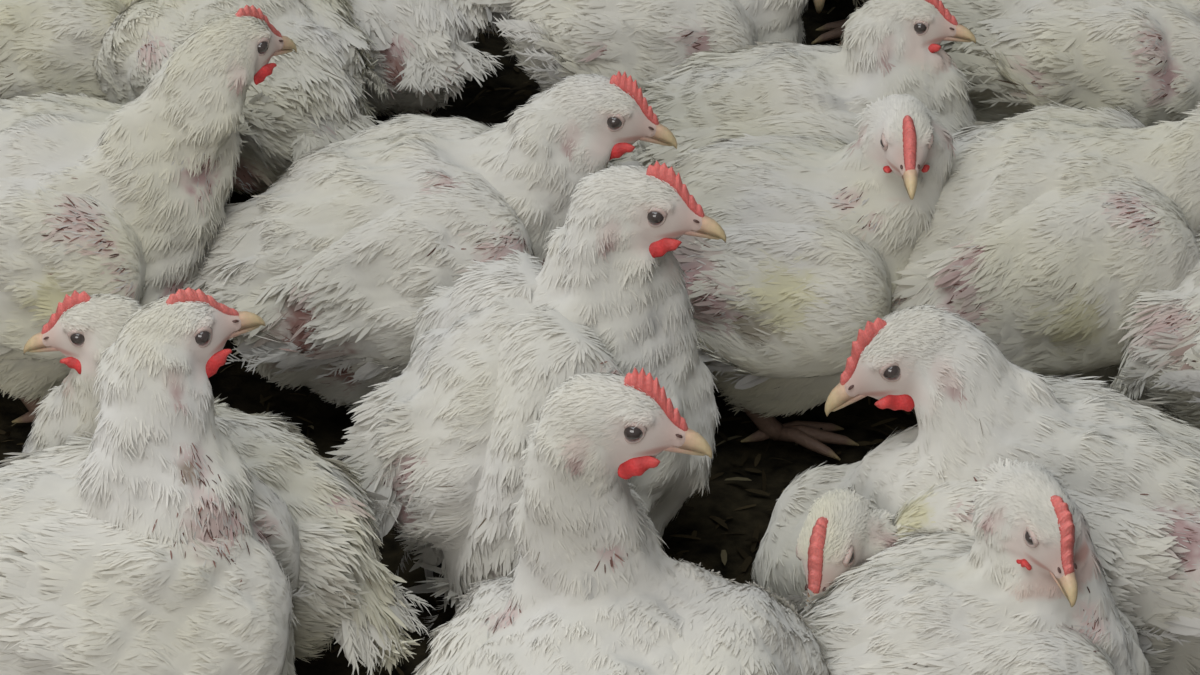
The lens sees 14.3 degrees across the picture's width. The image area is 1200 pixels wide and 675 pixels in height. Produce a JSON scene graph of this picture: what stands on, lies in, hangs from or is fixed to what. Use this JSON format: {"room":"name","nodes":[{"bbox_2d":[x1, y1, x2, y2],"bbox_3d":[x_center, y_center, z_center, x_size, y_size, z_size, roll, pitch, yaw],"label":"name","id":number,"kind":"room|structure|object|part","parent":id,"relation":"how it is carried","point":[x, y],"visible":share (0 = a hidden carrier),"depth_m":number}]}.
{"room":"farm building","nodes":[
{"label":"farm building","id":0,"kind":"room"},
{"bbox_2d":[0,0,917,674],"bbox_3d":[0.000,-0.125,3.453,3.200,0.019,3.500,0,32,0],"label":"floor","id":1,"kind":"structure","parent":0,"point":[242,393],"depth_m":3.15},
{"bbox_2d":[0,0,134,100],"bbox_3d":[-0.413,-0.233,3.373,0.304,0.259,0.213,4,32,7],"label":"chicken","id":2,"kind":"object","parent":1,"relation":"on","point":[46,46],"visible":0.42,"depth_m":3.30},
{"bbox_2d":[0,5,296,422],"bbox_3d":[-0.365,-0.093,3.121,0.335,0.288,0.212,4,32,6],"label":"chicken","id":3,"kind":"object","parent":1,"relation":"on","point":[97,196],"visible":0.87,"depth_m":3.05},
{"bbox_3d":[-0.355,0.029,3.132,0.091,0.070,0.038,5,32,7],"label":"leg","id":4,"kind":"part","parent":3,"relation":"part of"},
{"bbox_2d":[0,287,299,674],"bbox_3d":[-0.320,0.122,2.753,0.297,0.315,0.221,4,32,6],"label":"chicken","id":5,"kind":"object","parent":1,"relation":"on","point":[146,544],"visible":1,"depth_m":2.69},
{"bbox_2d":[22,290,432,674],"bbox_3d":[-0.226,0.094,2.848,0.276,0.261,0.186,18,36,26],"label":"chicken","id":6,"kind":"object","parent":1,"relation":"on","point":[344,593],"visible":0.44,"depth_m":2.81},
{"bbox_2d":[92,0,388,198],"bbox_3d":[-0.251,-0.201,3.324,0.184,0.257,0.301,-22,38,-31],"label":"chicken","id":7,"kind":"object","parent":1,"relation":"on","point":[313,95],"visible":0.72,"depth_m":3.27},
{"bbox_2d":[346,0,509,118],"bbox_3d":[-0.159,-0.252,3.414,0.218,0.248,0.230,7,33,11],"label":"chicken","id":8,"kind":"object","parent":1,"relation":"on","point":[425,51],"visible":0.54,"depth_m":3.35},
{"bbox_3d":[-0.141,-0.199,3.494,0.038,0.072,0.091,-15,35,-22],"label":"leg","id":9,"kind":"part","parent":8,"relation":"part of"},
{"bbox_2d":[182,71,676,410],"bbox_3d":[-0.131,-0.061,3.110,0.334,0.246,0.221,11,34,18],"label":"chicken","id":10,"kind":"object","parent":1,"relation":"on","point":[338,258],"visible":0.77,"depth_m":3.06},
{"bbox_2d":[0,0,916,674],"bbox_3d":[-0.002,0.045,3.176,1.280,0.038,1.790,0,32,0],"label":"wood shavings","id":11,"kind":"object","parent":1,"relation":"on","point":[748,559],"visible":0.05,"depth_m":3.14},
{"bbox_2d":[326,161,725,641],"bbox_3d":[-0.050,0.042,2.923,0.197,0.311,0.266,25,40,35],"label":"chicken","id":12,"kind":"object","parent":1,"relation":"on","point":[444,439],"visible":0.8,"depth_m":2.88},
{"bbox_2d":[412,368,832,674],"bbox_3d":[-0.004,0.181,2.637,0.245,0.337,0.279,16,35,24],"label":"chicken","id":13,"kind":"object","parent":1,"relation":"on","point":[593,589],"visible":1,"depth_m":2.63},
{"bbox_2d":[470,0,808,91],"bbox_3d":[0.037,-0.242,3.383,0.248,0.264,0.236,-21,38,-30],"label":"chicken","id":14,"kind":"object","parent":1,"relation":"on","point":[552,40],"visible":0.47,"depth_m":3.32},
{"bbox_2d":[566,0,977,167],"bbox_3d":[0.113,-0.127,3.234,0.287,0.227,0.194,-6,33,-10],"label":"chicken","id":15,"kind":"object","parent":1,"relation":"on","point":[889,47],"visible":0.52,"depth_m":3.19},
{"bbox_2d":[664,93,955,459],"bbox_3d":[0.091,-0.058,3.114,0.275,0.236,0.195,3,32,5],"label":"chicken","id":16,"kind":"object","parent":1,"relation":"on","point":[819,231],"visible":0.62,"depth_m":3.05},
{"bbox_3d":[0.123,0.042,3.116,0.091,0.065,0.040,0,32,0],"label":"leg","id":17,"kind":"part","parent":16,"relation":"part of"},
{"bbox_2d":[811,0,868,46],"bbox_3d":[0.218,-0.331,3.607,0.247,0.178,0.176,-15,35,-23],"label":"chicken","id":18,"kind":"object","parent":1,"relation":"on","point":[835,33],"visible":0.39,"depth_m":3.60},
{"bbox_3d":[0.201,-0.257,3.593,0.091,0.067,0.038,-13,34,-20],"label":"leg","id":19,"kind":"part","parent":18,"relation":"part of"},
{"bbox_2d":[794,488,900,615],"bbox_3d":[0.213,0.150,2.841,0.202,0.173,0.172,0,32,0],"label":"chicken","id":20,"kind":"object","parent":1,"relation":"on","point":[841,530],"visible":0.29,"depth_m":2.76},
{"bbox_2d":[775,457,1151,674],"bbox_3d":[0.189,0.180,2.736,0.260,0.234,0.187,-3,32,-4],"label":"chicken","id":21,"kind":"object","parent":1,"relation":"on","point":[1029,593],"visible":0.91,"depth_m":2.69},
{"bbox_2d":[751,304,1199,674],"bbox_3d":[0.270,0.104,2.839,0.360,0.253,0.214,12,34,18],"label":"chicken","id":22,"kind":"object","parent":1,"relation":"on","point":[1131,468],"visible":0.61,"depth_m":2.79},
{"bbox_2d":[891,100,1199,386],"bbox_3d":[0.298,-0.064,3.123,0.399,0.238,0.212,0,32,0],"label":"chicken","id":23,"kind":"object","parent":1,"relation":"on","point":[1047,224],"visible":0.66,"depth_m":3.05},
{"bbox_2d":[939,0,1199,126],"bbox_3d":[0.341,-0.222,3.353,0.255,0.262,0.240,26,40,35],"label":"chicken","id":24,"kind":"object","parent":1,"relation":"on","point":[1140,57],"visible":0.62,"depth_m":3.29},
{"bbox_2d":[1107,231,1199,428],"bbox_3d":[0.434,-0.021,3.052,0.228,0.240,0.237,15,35,23],"label":"chicken","id":25,"kind":"object","parent":1,"relation":"on","point":[1161,358],"visible":0.56,"depth_m":3.02}
]}

